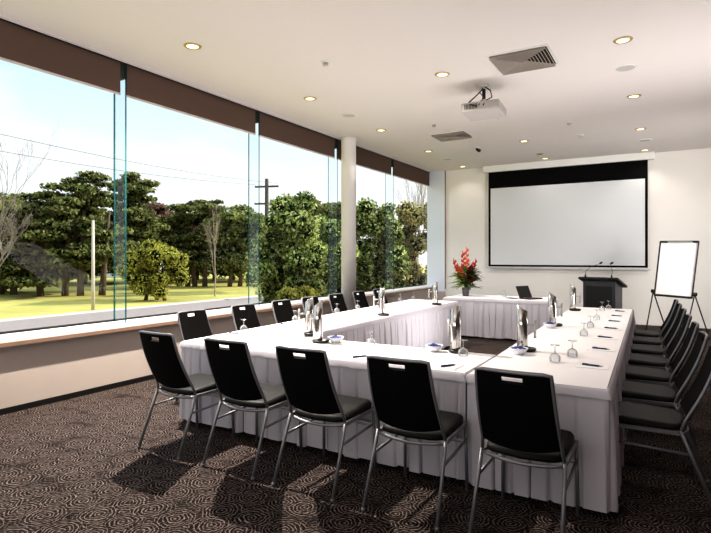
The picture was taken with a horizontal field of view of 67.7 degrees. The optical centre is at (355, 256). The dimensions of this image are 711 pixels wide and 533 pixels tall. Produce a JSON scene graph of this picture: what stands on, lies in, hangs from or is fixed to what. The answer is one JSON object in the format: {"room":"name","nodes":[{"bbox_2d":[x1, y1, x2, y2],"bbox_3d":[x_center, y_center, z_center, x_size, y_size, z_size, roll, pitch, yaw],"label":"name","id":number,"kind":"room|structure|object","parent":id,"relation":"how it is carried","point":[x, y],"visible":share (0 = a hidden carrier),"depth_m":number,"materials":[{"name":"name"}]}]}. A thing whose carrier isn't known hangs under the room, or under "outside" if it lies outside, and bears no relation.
{"room":"conference room","nodes":[
{"label":"conference room","id":0,"kind":"room"},
{"bbox_2d":[0,289,429,408],"bbox_3d":[-2.184,1.798,7.509,0.240,1.865,17.150,0,0,30],"label":"wall","id":1,"kind":"structure","parent":0,"point":[31,372],"depth_m":5.85,"materials":[{"name":"paint"}]},
{"bbox_2d":[0,63,126,333],"bbox_3d":[-3.440,-0.770,5.354,0.230,3.120,2.422,0,0,30],"label":"window","id":2,"kind":"structure","parent":1,"relation":"in","point":[123,67],"depth_m":6.32,"materials":[{"name":"clear glass"}]},
{"bbox_2d":[0,20,120,94],"bbox_3d":[-3.383,-2.127,5.296,0.016,0.405,2.320,0,0,30],"label":"roller blind","id":3,"kind":"object","parent":2,"relation":"attached to","point":[20,46],"visible":0.94,"depth_m":5.64,"materials":[{"name":"brown fabric"}]},
{"bbox_2d":[0,374,154,414],"bbox_3d":[-2.162,1.501,7.293,0.015,0.058,16.800,0,0,30],"label":"baseboard","id":4,"kind":"structure","parent":1,"relation":"attached to","point":[33,404],"depth_m":5.73,"materials":[{"name":"black wood"}]},
{"bbox_2d":[115,111,259,320],"bbox_3d":[-2.227,-0.770,7.425,0.230,3.120,2.422,0,0,30],"label":"window","id":5,"kind":"structure","parent":1,"relation":"in","point":[257,114],"depth_m":8.40,"materials":[{"name":"clear glass"}]},
{"bbox_2d":[127,65,255,134],"bbox_3d":[-2.170,-2.127,7.367,0.016,0.405,2.320,0,0,30],"label":"roller blind","id":6,"kind":"object","parent":5,"relation":"attached to","point":[142,86],"visible":0.96,"depth_m":7.16,"materials":[{"name":"brown fabric"}]},
{"bbox_2d":[0,285,431,347],"bbox_3d":[-2.171,0.820,7.501,0.350,0.090,17.150,0,0,30],"label":"trim","id":7,"kind":"structure","parent":1,"relation":"attached to","point":[20,336],"depth_m":6.26,"materials":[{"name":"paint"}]},
{"bbox_2d":[253,139,337,304],"bbox_3d":[-1.034,-0.770,9.462,0.230,3.120,2.342,0,0,30],"label":"window","id":8,"kind":"structure","parent":1,"relation":"in","point":[336,141],"depth_m":10.40,"materials":[{"name":"clear glass"}]},
{"bbox_2d":[258,113,334,158],"bbox_3d":[-0.977,-2.127,9.403,0.016,0.405,2.240,0,0,30],"label":"roller blind","id":9,"kind":"object","parent":8,"relation":"attached to","point":[271,128],"visible":0.93,"depth_m":9.27,"materials":[{"name":"brown fabric"}]},
{"bbox_2d":[364,159,393,291],"bbox_3d":[0.179,-0.770,11.532,0.230,3.120,2.502,0,0,30],"label":"window","id":10,"kind":"structure","parent":1,"relation":"in","point":[392,161],"depth_m":12.53,"materials":[{"name":"clear glass"}]},
{"bbox_2d":[340,136,356,310],"bbox_3d":[-0.133,-0.400,10.347,0.320,3.860,0.320,0,0,30],"label":"wall column","id":11,"kind":"structure","parent":0,"point":[348,143],"depth_m":10.22,"materials":[{"name":"paint"}]},
{"bbox_2d":[0,0,710,171],"bbox_3d":[1.379,-2.405,5.352,9.070,0.150,17.270,0,0,30],"label":"ceiling","id":12,"kind":"structure","parent":0,"point":[385,57],"depth_m":6.29,"materials":[{"name":"white paint"}]},
{"bbox_2d":[184,42,201,49],"bbox_3d":[-1.799,-2.324,5.852,0.192,0.012,0.192,0,0,30],"label":"recessed light","id":13,"kind":"object","parent":12,"relation":"in","point":[192,46],"visible":1,"depth_m":5.84,"materials":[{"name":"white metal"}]},
{"bbox_2d":[0,18,430,172],"bbox_3d":[-2.174,-2.311,7.301,0.017,0.022,16.800,0,0,30],"label":"trim","id":14,"kind":"structure","parent":12,"relation":"attached to","point":[0,18],"depth_m":6.79,"materials":[{"name":"black"}]},
{"bbox_2d":[0,12,432,171],"bbox_3d":[-2.130,-2.321,7.274,0.090,0.018,16.800,0,0,30],"label":"trim","id":15,"kind":"structure","parent":12,"relation":"attached to","point":[3,16],"depth_m":6.71,"materials":[{"name":"white paint"}]},
{"bbox_2d":[336,140,391,174],"bbox_3d":[0.237,-2.127,11.474,0.016,0.405,2.400,0,0,30],"label":"roller blind","id":16,"kind":"object","parent":12,"relation":"attached to","point":[364,158],"visible":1,"depth_m":11.66,"materials":[{"name":"brown fabric"}]},
{"bbox_2d":[392,160,429,186],"bbox_3d":[1.553,-2.127,13.722,0.016,0.405,2.650,0,0,30],"label":"roller blind","id":17,"kind":"object","parent":12,"relation":"attached to","point":[403,171],"visible":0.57,"depth_m":13.45,"materials":[{"name":"brown fabric"}]},
{"bbox_2d":[435,72,449,77],"bbox_3d":[1.107,-2.324,6.757,0.192,0.012,0.192,0,0,30],"label":"recessed light","id":18,"kind":"object","parent":12,"relation":"in","point":[439,74],"visible":1,"depth_m":6.74,"materials":[{"name":"beige"}]},
{"bbox_2d":[430,130,473,141],"bbox_3d":[1.846,-2.310,10.143,0.670,0.040,0.570,0,0,30],"label":"ceiling vent","id":19,"kind":"object","parent":12,"relation":"in","point":[462,134],"visible":1,"depth_m":10.07,"materials":[{"name":"white plastic"}]},
{"bbox_2d":[461,84,506,120],"bbox_3d":[1.745,-2.122,7.192,0.524,0.416,0.529,0,0,30],"label":"projector","id":20,"kind":"object","parent":12,"relation":"attached to","point":[484,109],"visible":1,"depth_m":7.08,"materials":[{"name":"grey plastic"}]},
{"bbox_2d":[464,103,476,109],"bbox_3d":[1.530,-1.997,7.037,0.170,0.070,0.009,0,0,28],"label":"grille","id":21,"kind":"object","parent":20,"relation":"attached to","point":[467,106],"depth_m":7.03,"materials":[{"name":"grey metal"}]},
{"bbox_2d":[487,44,557,74],"bbox_3d":[1.977,-2.310,6.253,0.670,0.040,0.670,0,0,30],"label":"ceiling vent","id":22,"kind":"object","parent":12,"relation":"in","point":[541,56],"visible":1,"depth_m":6.21,"materials":[{"name":"white plastic"}]},
{"bbox_2d":[613,36,632,43],"bbox_3d":[2.870,-2.324,5.690,0.192,0.012,0.192,0,0,30],"label":"recessed light","id":23,"kind":"object","parent":12,"relation":"in","point":[621,40],"visible":1,"depth_m":5.67,"materials":[{"name":"beige"}]},
{"bbox_2d":[614,64,636,71],"bbox_3d":[3.319,-2.323,6.516,0.250,0.014,0.250,0,0,30],"label":"ceiling speaker","id":24,"kind":"object","parent":12,"relation":"attached to","point":[626,67],"visible":1,"depth_m":6.48,"materials":[{"name":"white plastic"}]},
{"bbox_2d":[0,325,710,532],"bbox_3d":[1.481,1.590,5.159,8.460,0.120,16.800,0,0,30],"label":"floor","id":25,"kind":"structure","parent":0,"point":[74,465],"depth_m":3.55,"materials":[{"name":"carpet"}]},
{"bbox_2d":[137,330,234,459],"bbox_3d":[-1.391,1.056,4.356,0.498,0.954,0.654,0,0,31],"label":"chair","id":26,"kind":"object","parent":25,"relation":"on","point":[163,358],"visible":0.94,"depth_m":4.17,"materials":[{"name":"black fabric"}]},
{"bbox_2d":[175,309,212,403],"bbox_3d":[-1.520,1.056,5.605,0.654,0.954,0.498,0,0,29],"label":"chair","id":27,"kind":"object","parent":25,"relation":"on","point":[196,326],"visible":0.48,"depth_m":5.73,"materials":[{"name":"grey fabric"}]},
{"bbox_2d":[231,304,260,330],"bbox_3d":[-1.121,1.056,6.315,0.654,0.954,0.498,0,0,31],"label":"chair","id":28,"kind":"object","parent":25,"relation":"on","point":[249,313],"visible":0.45,"depth_m":6.45,"materials":[{"name":"grey fabric"}]},
{"bbox_2d":[201,338,302,479],"bbox_3d":[-0.775,1.056,3.995,0.498,0.954,0.654,0,0,29],"label":"chair","id":29,"kind":"object","parent":25,"relation":"on","point":[232,368],"visible":0.94,"depth_m":3.81,"materials":[{"name":"grey"}]},
{"bbox_2d":[271,299,295,323],"bbox_3d":[-0.747,1.056,6.984,0.654,0.954,0.498,0,0,29],"label":"chair","id":30,"kind":"object","parent":25,"relation":"on","point":[282,313],"visible":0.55,"depth_m":7.11,"materials":[{"name":"grey"}]},
{"bbox_2d":[301,296,318,312],"bbox_3d":[-0.415,1.056,7.580,0.654,0.954,0.498,0,0,30],"label":"chair","id":31,"kind":"object","parent":25,"relation":"on","point":[303,299],"visible":0.14,"depth_m":7.67,"materials":[{"name":"grey"}]},
{"bbox_2d":[179,299,458,432],"bbox_3d":[0.039,1.155,7.181,1.062,0.750,5.683,0,0,30],"label":"conference table","id":32,"kind":"object","parent":25,"relation":"on","point":[417,323],"visible":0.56,"depth_m":6.41,"materials":[{"name":"grey fabric"}]},
{"bbox_3d":[0.371,0.767,7.063,0.160,0.026,0.160,0,0,30],"label":"serving tray","id":33,"kind":"object","parent":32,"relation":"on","visible":0},
{"bbox_2d":[373,287,384,313],"bbox_3d":[0.314,0.584,7.069,0.156,0.375,0.088,0,0,10],"label":"water jug","id":34,"kind":"object","parent":33,"relation":"on","point":[381,293],"visible":0.92,"depth_m":7.03,"materials":[{"name":"metal"}]},
{"bbox_3d":[1.324,0.767,8.649,0.160,0.026,0.160,0,0,30],"label":"serving tray","id":35,"kind":"object","parent":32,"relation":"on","visible":0},
{"bbox_2d":[428,281,437,303],"bbox_3d":[1.267,0.584,8.655,0.156,0.375,0.088,0,0,10],"label":"water jug","id":36,"kind":"object","parent":35,"relation":"on","point":[434,291],"visible":0.98,"depth_m":8.62,"materials":[{"name":"metal"}]},
{"bbox_2d":[271,345,376,502],"bbox_3d":[-0.207,1.056,3.662,0.498,0.954,0.654,0,0,30],"label":"chair","id":37,"kind":"object","parent":25,"relation":"on","point":[307,381],"visible":1,"depth_m":3.48,"materials":[{"name":"grey fabric"}]},
{"bbox_2d":[328,293,347,312],"bbox_3d":[-0.063,1.056,8.210,0.654,0.954,0.498,0,0,31],"label":"chair","id":38,"kind":"object","parent":25,"relation":"on","point":[340,302],"visible":0.43,"depth_m":8.36,"materials":[{"name":"grey"}]},
{"bbox_2d":[352,291,368,308],"bbox_3d":[0.306,1.056,8.870,0.654,0.954,0.498,0,0,29],"label":"chair","id":39,"kind":"object","parent":25,"relation":"on","point":[360,299],"visible":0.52,"depth_m":9.01,"materials":[{"name":"grey"}]},
{"bbox_2d":[244,337,496,479],"bbox_3d":[0.092,1.155,4.381,1.999,0.750,0.886,0,0,30],"label":"conference table","id":40,"kind":"object","parent":25,"relation":"on","point":[350,377],"visible":0.44,"depth_m":4.00,"materials":[{"name":"grey fabric"}]},
{"bbox_2d":[312,338,328,343],"bbox_3d":[-0.319,0.766,4.837,0.160,0.026,0.160,0,0,30],"label":"serving tray","id":41,"kind":"object","parent":40,"relation":"on","point":[325,340],"visible":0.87,"depth_m":4.78,"materials":[{"name":"black plastic"}]},
{"bbox_2d":[306,301,322,340],"bbox_3d":[-0.376,0.584,4.843,0.156,0.375,0.088,0,0,10],"label":"water jug","id":42,"kind":"object","parent":41,"relation":"on","point":[317,318],"visible":0.94,"depth_m":4.80,"materials":[{"name":"metal"}]},
{"bbox_2d":[345,354,368,360],"bbox_3d":[0.039,0.777,4.103,0.150,0.004,0.210,0,0,30],"label":"notepad","id":43,"kind":"object","parent":40,"relation":"on","point":[350,358],"visible":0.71,"depth_m":4.05,"materials":[{"name":"white paper"}]},
{"bbox_2d":[425,344,442,351],"bbox_3d":[0.650,0.754,4.383,0.152,0.052,0.152,0,0,30],"label":"bowl","id":44,"kind":"object","parent":40,"relation":"on","point":[430,348],"visible":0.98,"depth_m":4.34,"materials":[{"name":"white ceramic"}]},
{"bbox_2d":[434,363,463,370],"bbox_3d":[0.662,0.777,3.761,0.150,0.004,0.210,0,0,30],"label":"notepad","id":45,"kind":"object","parent":40,"relation":"on","point":[456,366],"visible":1,"depth_m":3.72,"materials":[{"name":"white paper"}]},
{"bbox_2d":[448,348,467,353],"bbox_3d":[0.840,0.766,4.332,0.160,0.026,0.160,0,0,30],"label":"serving tray","id":46,"kind":"object","parent":40,"relation":"on","point":[463,351],"visible":0.48,"depth_m":4.27,"materials":[{"name":"black plastic"}]},
{"bbox_2d":[448,306,460,350],"bbox_3d":[0.805,0.584,4.364,0.088,0.375,0.156,0,0,-20],"label":"water jug","id":47,"kind":"object","parent":46,"relation":"on","point":[454,323],"visible":0.9,"depth_m":4.29,"materials":[{"name":"metal"}]},
{"bbox_2d":[458,339,467,355],"bbox_3d":[0.846,0.716,4.164,0.080,0.128,0.080,0,0,30],"label":"wine glass","id":48,"kind":"object","parent":40,"relation":"on","point":[459,350],"visible":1,"depth_m":4.18,"materials":[{"name":"clear glass"}]},
{"bbox_2d":[458,347,467,355],"bbox_3d":[0.846,0.745,4.164,0.080,0.070,0.080,0,0,30],"label":"bowl","id":49,"kind":"object","parent":48,"relation":"on","point":[459,350],"depth_m":4.19,"materials":[{"name":"clear glass"}]},
{"bbox_2d":[373,288,387,303],"bbox_3d":[0.668,1.056,9.518,0.654,0.954,0.498,0,0,30],"label":"chair","id":50,"kind":"object","parent":25,"relation":"on","point":[375,292],"visible":0.24,"depth_m":9.58,"materials":[{"name":"grey"}]},
{"bbox_2d":[361,355,468,531],"bbox_3d":[0.386,1.056,3.315,0.498,0.954,0.654,0,0,29],"label":"chair","id":51,"kind":"object","parent":25,"relation":"on","point":[404,400],"visible":1,"depth_m":3.12,"materials":[{"name":"grey fabric"}]},
{"bbox_2d":[443,294,558,339],"bbox_3d":[2.796,1.155,10.242,2.028,0.750,1.100,0,0,30],"label":"conference table","id":52,"kind":"object","parent":25,"relation":"on","point":[486,316],"visible":0.61,"depth_m":9.77,"materials":[{"name":"grey fabric"}]},
{"bbox_2d":[447,246,483,295],"bbox_3d":[2.210,0.275,10.620,0.705,1.010,0.701,0,0,-13],"label":"flower arrangement","id":53,"kind":"object","parent":52,"relation":"on","point":[471,276],"visible":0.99,"depth_m":10.56,"materials":[{"name":"red plant"}]},
{"bbox_2d":[516,286,542,299],"bbox_3d":[3.239,0.663,9.895,0.340,0.232,0.346,0,0,-32],"label":"laptop","id":54,"kind":"object","parent":52,"relation":"on","point":[524,292],"visible":1,"depth_m":9.96,"materials":[{"name":"black plastic"}]},
{"bbox_2d":[468,367,579,532],"bbox_3d":[0.960,1.056,2.978,0.498,0.954,0.654,0,0,31],"label":"chair","id":55,"kind":"object","parent":25,"relation":"on","point":[520,420],"visible":1,"depth_m":2.79,"materials":[{"name":"grey fabric"}]},
{"bbox_2d":[464,307,635,512],"bbox_3d":[2.444,1.155,5.709,0.951,0.750,5.558,0,0,29],"label":"conference table","id":56,"kind":"object","parent":25,"relation":"on","point":[587,399],"visible":0.7,"depth_m":3.39,"materials":[{"name":"grey fabric"}]},
{"bbox_2d":[509,346,527,354],"bbox_3d":[1.309,0.754,4.252,0.152,0.052,0.152,0,0,30],"label":"bowl","id":57,"kind":"object","parent":56,"relation":"on","point":[517,351],"visible":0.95,"depth_m":4.21,"materials":[{"name":"white ceramic"}]},
{"bbox_2d":[526,346,535,351],"bbox_3d":[1.415,0.766,4.398,0.160,0.026,0.160,0,0,30],"label":"serving tray","id":58,"kind":"object","parent":56,"relation":"on","point":[530,349],"visible":0.35,"depth_m":4.33,"materials":[{"name":"black plastic"}]},
{"bbox_2d":[517,305,535,346],"bbox_3d":[1.420,0.584,4.398,0.156,0.375,0.088,0,0,8],"label":"water jug","id":59,"kind":"object","parent":58,"relation":"on","point":[522,314],"visible":0.82,"depth_m":4.37,"materials":[{"name":"metal"}]},
{"bbox_2d":[549,344,560,361],"bbox_3d":[1.480,0.716,3.931,0.080,0.128,0.080,0,0,30],"label":"wine glass","id":60,"kind":"object","parent":56,"relation":"on","point":[554,353],"visible":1,"depth_m":3.94,"materials":[{"name":"clear glass"}]},
{"bbox_2d":[549,353,560,361],"bbox_3d":[1.480,0.745,3.931,0.080,0.070,0.080,0,0,30],"label":"bowl","id":61,"kind":"object","parent":60,"relation":"on","point":[557,354],"depth_m":3.95,"materials":[{"name":"clear glass"}]},
{"bbox_2d":[567,340,577,356],"bbox_3d":[1.691,0.716,4.132,0.080,0.128,0.080,0,0,30],"label":"wine glass","id":62,"kind":"object","parent":56,"relation":"on","point":[575,350],"visible":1,"depth_m":4.15,"materials":[{"name":"clear glass"}]},
{"bbox_2d":[567,348,577,356],"bbox_3d":[1.691,0.745,4.132,0.080,0.070,0.080,0,0,30],"label":"bowl","id":63,"kind":"object","parent":62,"relation":"on","point":[575,350],"depth_m":4.15,"materials":[{"name":"clear glass"}]},
{"bbox_2d":[575,363,609,369],"bbox_3d":[1.684,0.777,3.765,0.210,0.004,0.150,0,0,30],"label":"notepad","id":64,"kind":"object","parent":56,"relation":"on","point":[580,365],"visible":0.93,"depth_m":3.73,"materials":[{"name":"white paper"}]},
{"bbox_2d":[587,347,615,351],"bbox_3d":[2.066,0.777,4.457,0.210,0.004,0.150,0,0,30],"label":"notepad","id":65,"kind":"object","parent":56,"relation":"on","point":[588,348],"visible":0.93,"depth_m":4.44,"materials":[{"name":"white paper"}]},
{"bbox_3d":[3.195,0.767,7.713,0.160,0.026,0.160,0,0,30],"label":"serving tray","id":66,"kind":"object","parent":56,"relation":"on","visible":0},
{"bbox_2d":[570,284,580,308],"bbox_3d":[3.200,0.584,7.713,0.156,0.375,0.088,0,0,8],"label":"water jug","id":67,"kind":"object","parent":66,"relation":"on","point":[573,295],"visible":0.94,"depth_m":7.68,"materials":[{"name":"metal"}]},
{"bbox_3d":[2.256,0.767,5.991,0.160,0.026,0.160,0,0,30],"label":"serving tray","id":68,"kind":"object","parent":56,"relation":"on","visible":0},
{"bbox_2d":[548,292,562,322],"bbox_3d":[2.261,0.584,5.992,0.156,0.375,0.088,0,0,8],"label":"water jug","id":69,"kind":"object","parent":68,"relation":"on","point":[552,306],"visible":0.83,"depth_m":5.96,"materials":[{"name":"metal"}]},
{"bbox_2d":[578,262,627,308],"bbox_3d":[4.873,0.808,10.443,0.740,1.443,0.583,0,0,43],"label":"lectern","id":70,"kind":"object","parent":25,"relation":"on","point":[597,291],"visible":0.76,"depth_m":10.26,"materials":[{"name":"black laminate"}]},
{"bbox_2d":[634,299,678,362],"bbox_3d":[4.087,1.056,7.334,0.654,0.954,0.498,0,0,29],"label":"chair","id":71,"kind":"object","parent":25,"relation":"on","point":[644,333],"visible":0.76,"depth_m":7.21,"materials":[{"name":"grey fabric"}]},
{"bbox_2d":[632,303,681,376],"bbox_3d":[3.745,1.056,6.699,0.654,0.954,0.498,0,0,29],"label":"chair","id":72,"kind":"object","parent":25,"relation":"on","point":[650,341],"visible":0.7,"depth_m":6.59,"materials":[{"name":"grey fabric"}]},
{"bbox_2d":[631,308,686,396],"bbox_3d":[3.403,1.056,6.064,0.654,0.954,0.498,0,0,28],"label":"chair","id":73,"kind":"object","parent":25,"relation":"on","point":[635,348],"visible":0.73,"depth_m":5.96,"materials":[{"name":"grey fabric"}]},
{"bbox_2d":[628,314,691,399],"bbox_3d":[3.060,1.056,5.427,0.654,0.954,0.498,0,0,29],"label":"chair","id":74,"kind":"object","parent":25,"relation":"on","point":[641,360],"visible":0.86,"depth_m":5.33,"materials":[{"name":"grey fabric"}]},
{"bbox_2d":[625,321,698,438],"bbox_3d":[2.717,1.056,4.790,0.654,0.954,0.498,0,0,29],"label":"chair","id":75,"kind":"object","parent":25,"relation":"on","point":[654,376],"visible":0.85,"depth_m":4.69,"materials":[{"name":"grey fabric"}]},
{"bbox_2d":[618,345,710,503],"bbox_3d":[2.032,1.056,3.519,0.654,0.954,0.498,0,0,29],"label":"chair","id":76,"kind":"object","parent":25,"relation":"on","point":[635,416],"visible":0.91,"depth_m":3.42,"materials":[{"name":"grey fabric"}]},
{"bbox_2d":[621,331,708,469],"bbox_3d":[2.375,1.056,4.156,0.654,0.954,0.498,0,0,28],"label":"chair","id":77,"kind":"object","parent":25,"relation":"on","point":[632,391],"visible":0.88,"depth_m":4.07,"materials":[{"name":"grey fabric"}]},
{"bbox_2d":[645,241,710,343],"bbox_3d":[5.959,0.611,9.919,0.925,1.849,0.829,0,0,-31],"label":"flip chart","id":78,"kind":"object","parent":25,"relation":"on","point":[677,260],"visible":0.91,"depth_m":9.92,"materials":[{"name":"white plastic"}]},
{"bbox_2d":[427,171,444,290],"bbox_3d":[2.229,-0.700,14.497,0.510,3.260,0.170,0,0,30],"label":"wall pier","id":79,"kind":"object","parent":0,"point":[436,191],"visible":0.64,"depth_m":14.41,"materials":[{"name":"white paint"}]},
{"bbox_2d":[430,291,444,300],"bbox_3d":[2.241,1.230,14.419,0.410,0.600,0.049,0,0,30],"label":"wall","id":80,"kind":"structure","parent":0,"point":[441,294],"depth_m":14.35,"materials":[{"name":"paint"}]},
{"bbox_2d":[445,148,710,324],"bbox_3d":[5.986,-0.340,12.325,8.170,3.980,0.120,0,0,30],"label":"wall","id":81,"kind":"structure","parent":0,"point":[679,182],"depth_m":11.96,"materials":[{"name":"paint"}]},
{"bbox_2d":[445,171,445,288],"bbox_3d":[2.425,-0.735,14.312,0.015,3.190,0.049,0,0,30],"label":"trim","id":82,"kind":"structure","parent":81,"relation":"attached to","point":[445,171],"depth_m":14.30,"materials":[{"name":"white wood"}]},
{"bbox_2d":[483,152,654,269],"bbox_3d":[4.983,-1.018,12.739,3.840,2.625,0.180,0,0,30],"label":"projection screen","id":83,"kind":"object","parent":81,"relation":"attached to","point":[576,213],"visible":1,"depth_m":12.64,"materials":[{"name":"white fabric"}]},
{"bbox_2d":[635,321,710,328],"bbox_3d":[5.732,1.492,12.395,8.440,0.075,0.015,0,0,30],"label":"baseboard","id":84,"kind":"structure","parent":81,"relation":"attached to","point":[636,322],"depth_m":11.82,"materials":[{"name":"paint"}]},
{"label":"outside","id":85,"kind":"structure","parent":0,"visible":0},
{"bbox_2d":[0,296,263,331],"bbox_3d":[0.953,2.524,40.006,5.800,0.012,190.000,0,0,30],"label":"road","id":86,"kind":"structure","parent":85,"point":[98,316],"depth_m":23.21,"materials":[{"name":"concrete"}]},
{"bbox_2d":[0,281,408,321],"bbox_3d":[0.888,2.500,40.044,6.550,0.060,190.000,0,0,30],"label":"kerb","id":87,"kind":"object","parent":86,"relation":"on","point":[116,309],"depth_m":24.93,"materials":[{"name":"grey"}]},
{"bbox_3d":[-0.440,0.767,5.302,0.160,0.026,0.160,0,0,30],"label":"serving tray","id":88,"kind":"object","parent":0,"visible":0},
{"bbox_2d":[298,297,313,332],"bbox_3d":[-0.497,0.584,5.308,0.156,0.375,0.088,0,0,10],"label":"water jug","id":89,"kind":"object","parent":88,"relation":"on","point":[309,303],"visible":0.8,"depth_m":5.27,"materials":[{"name":"metal"}]},
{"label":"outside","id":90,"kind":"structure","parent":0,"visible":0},
{"bbox_2d":[0,267,426,318],"bbox_3d":[-45.208,2.530,67.049,134.200,0.001,190.000,0,0,30],"label":"ground","id":91,"kind":"structure","parent":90,"point":[25,303],"depth_m":33.11,"materials":[{"name":"green plant"}]},
{"bbox_2d":[0,187,33,265],"bbox_3d":[-16.641,-0.667,25.034,2.182,6.417,2.626,0,0,35],"label":"bare tree","id":92,"kind":"object","parent":91,"relation":"on","point":[1,197],"visible":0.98,"depth_m":25.07,"materials":[{"name":"brown plant"}]},
{"bbox_2d":[0,192,53,294],"bbox_3d":[-25.230,-1.010,35.744,9.237,7.319,8.545,0,0,-2],"label":"broadleaf tree","id":93,"kind":"object","parent":91,"relation":"on","point":[23,272],"visible":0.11,"depth_m":35.57,"materials":[{"name":"green plant"}]},
{"bbox_2d":[0,122,60,249],"bbox_3d":[-15.157,-1.581,21.131,7.161,8.226,3.111,0,0,17],"label":"bare tree","id":94,"kind":"object","parent":91,"relation":"on","point":[1,220],"visible":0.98,"depth_m":20.96,"materials":[{"name":"brown plant"}]},
{"bbox_2d":[0,170,141,296],"bbox_3d":[-19.102,-1.618,34.632,8.756,8.330,7.603,0,0,2],"label":"broadleaf tree","id":95,"kind":"object","parent":91,"relation":"on","point":[54,213],"visible":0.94,"depth_m":33.10,"materials":[{"name":"green plant"}]},
{"bbox_2d":[48,231,127,283],"bbox_3d":[-25.549,-0.878,50.072,13.542,6.904,11.798,0,0,7],"label":"conifer tree","id":96,"kind":"object","parent":91,"relation":"on","point":[98,269],"visible":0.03,"depth_m":46.90,"materials":[{"name":"green plant"}]},
{"bbox_2d":[91,219,94,309],"bbox_3d":[-12.528,0.350,25.303,0.162,4.360,0.170,0,0,30],"label":"pole","id":97,"kind":"object","parent":91,"relation":"on","point":[93,221],"visible":1,"depth_m":25.25,"materials":[{"name":"beige metal"}]},
{"bbox_2d":[84,171,170,270],"bbox_3d":[-17.567,-1.949,40.627,6.033,8.981,5.276,0,0,-4],"label":"conifer tree","id":98,"kind":"object","parent":91,"relation":"on","point":[140,218],"visible":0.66,"depth_m":39.46,"materials":[{"name":"green plant"}]},
{"bbox_2d":[115,238,192,300],"bbox_3d":[-11.703,0.740,30.978,3.885,3.656,3.516,0,0,-1],"label":"shrub","id":99,"kind":"object","parent":91,"relation":"on","point":[145,276],"visible":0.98,"depth_m":30.14,"materials":[{"name":"green plant"}]},
{"bbox_2d":[124,201,200,249],"bbox_3d":[-18.938,-1.396,50.069,8.959,7.864,7.092,0,0,-7],"label":"broadleaf tree","id":100,"kind":"object","parent":91,"relation":"on","point":[159,209],"visible":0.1,"depth_m":49.42,"materials":[{"name":"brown plant"}]},
{"bbox_2d":[151,199,229,286],"bbox_3d":[-14.205,-1.252,45.543,6.528,7.604,5.949,0,0,-4],"label":"broadleaf tree","id":101,"kind":"object","parent":91,"relation":"on","point":[185,240],"visible":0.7,"depth_m":44.30,"materials":[{"name":"green plant"}]},
{"bbox_2d":[202,198,221,295],"bbox_3d":[-9.194,-0.662,34.197,1.332,6.388,1.332,0,0,2],"label":"bare tree","id":102,"kind":"object","parent":91,"relation":"on","point":[214,241],"visible":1,"depth_m":34.03,"materials":[{"name":"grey plant"}]},
{"bbox_2d":[198,204,264,286],"bbox_3d":[-10.079,-1.077,45.590,6.678,7.264,5.364,0,0,-20],"label":"broadleaf tree","id":103,"kind":"object","parent":91,"relation":"on","point":[233,229],"visible":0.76,"depth_m":43.95,"materials":[{"name":"green plant"}]},
{"bbox_2d":[185,210,281,279],"bbox_3d":[-14.422,-1.235,57.337,16.192,7.577,12.911,0,0,-2],"label":"conifer tree","id":104,"kind":"object","parent":91,"relation":"on","point":[199,270],"visible":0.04,"depth_m":53.20,"materials":[{"name":"green plant"}]},
{"bbox_2d":[254,179,278,230],"bbox_3d":[-5.360,-1.095,31.999,1.568,7.250,0.285,0,0,12],"label":"pole","id":105,"kind":"object","parent":91,"relation":"on","point":[266,186],"visible":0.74,"depth_m":31.91,"materials":[{"name":"brown wood"}]},
{"bbox_2d":[2,151,254,184],"bbox_3d":[-14.645,-4.910,19.415,0.018,1.738,30.761,0,0,34],"label":"power line","id":106,"kind":"object","parent":105,"relation":"attached to","point":[2,151],"visible":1,"depth_m":24.78,"materials":[{"name":"grey metal"}]},
{"bbox_2d":[1,134,270,182],"bbox_3d":[-12.645,-5.113,18.476,0.018,1.931,31.103,0,0,31],"label":"power line","id":107,"kind":"object","parent":105,"relation":"attached to","point":[1,134],"visible":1,"depth_m":22.70,"materials":[{"name":"grey metal"}]},
{"bbox_2d":[230,190,332,302],"bbox_3d":[-2.412,0.168,16.990,3.347,4.737,2.640,0,0,-6],"label":"leafy shrub","id":108,"kind":"object","parent":91,"relation":"on","point":[291,235],"visible":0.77,"depth_m":16.37,"materials":[{"name":"green plant"}]},
{"bbox_2d":[266,285,320,300],"bbox_3d":[-1.233,1.658,15.154,2.464,1.760,1.346,0,0,3],"label":"leafy shrub","id":109,"kind":"object","parent":91,"relation":"on","point":[288,293],"visible":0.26,"depth_m":15.07,"materials":[{"name":"green plant"}]},
{"bbox_2d":[291,197,340,219],"bbox_3d":[-2.736,-1.002,40.144,6.624,7.107,5.232,0,0,-11],"label":"conifer tree","id":110,"kind":"object","parent":91,"relation":"on","point":[322,208],"visible":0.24,"depth_m":38.28,"materials":[{"name":"green plant"}]},
{"bbox_2d":[276,213,363,294],"bbox_3d":[-1.251,0.486,18.021,3.098,4.113,2.159,0,0,4],"label":"leafy shrub","id":111,"kind":"object","parent":91,"relation":"on","point":[323,228],"visible":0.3,"depth_m":17.54,"materials":[{"name":"green plant"}]},
{"bbox_2d":[356,197,418,290],"bbox_3d":[0.628,0.224,18.816,3.092,4.630,2.524,0,0,-27],"label":"leafy shrub","id":112,"kind":"object","parent":91,"relation":"on","point":[367,223],"visible":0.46,"depth_m":18.36,"materials":[{"name":"green plant"}]},
{"bbox_2d":[371,199,426,287],"bbox_3d":[2.281,0.200,20.136,3.623,4.677,3.091,0,0,-1],"label":"leafy shrub","id":113,"kind":"object","parent":91,"relation":"on","point":[408,216],"visible":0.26,"depth_m":19.28,"materials":[{"name":"green plant"}]},
{"bbox_2d":[394,180,426,277],"bbox_3d":[3.025,-1.482,21.502,1.806,8.031,4.007,0,0,43],"label":"bare tree","id":114,"kind":"object","parent":91,"relation":"on","point":[421,188],"visible":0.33,"depth_m":20.93,"materials":[{"name":"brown plant"}]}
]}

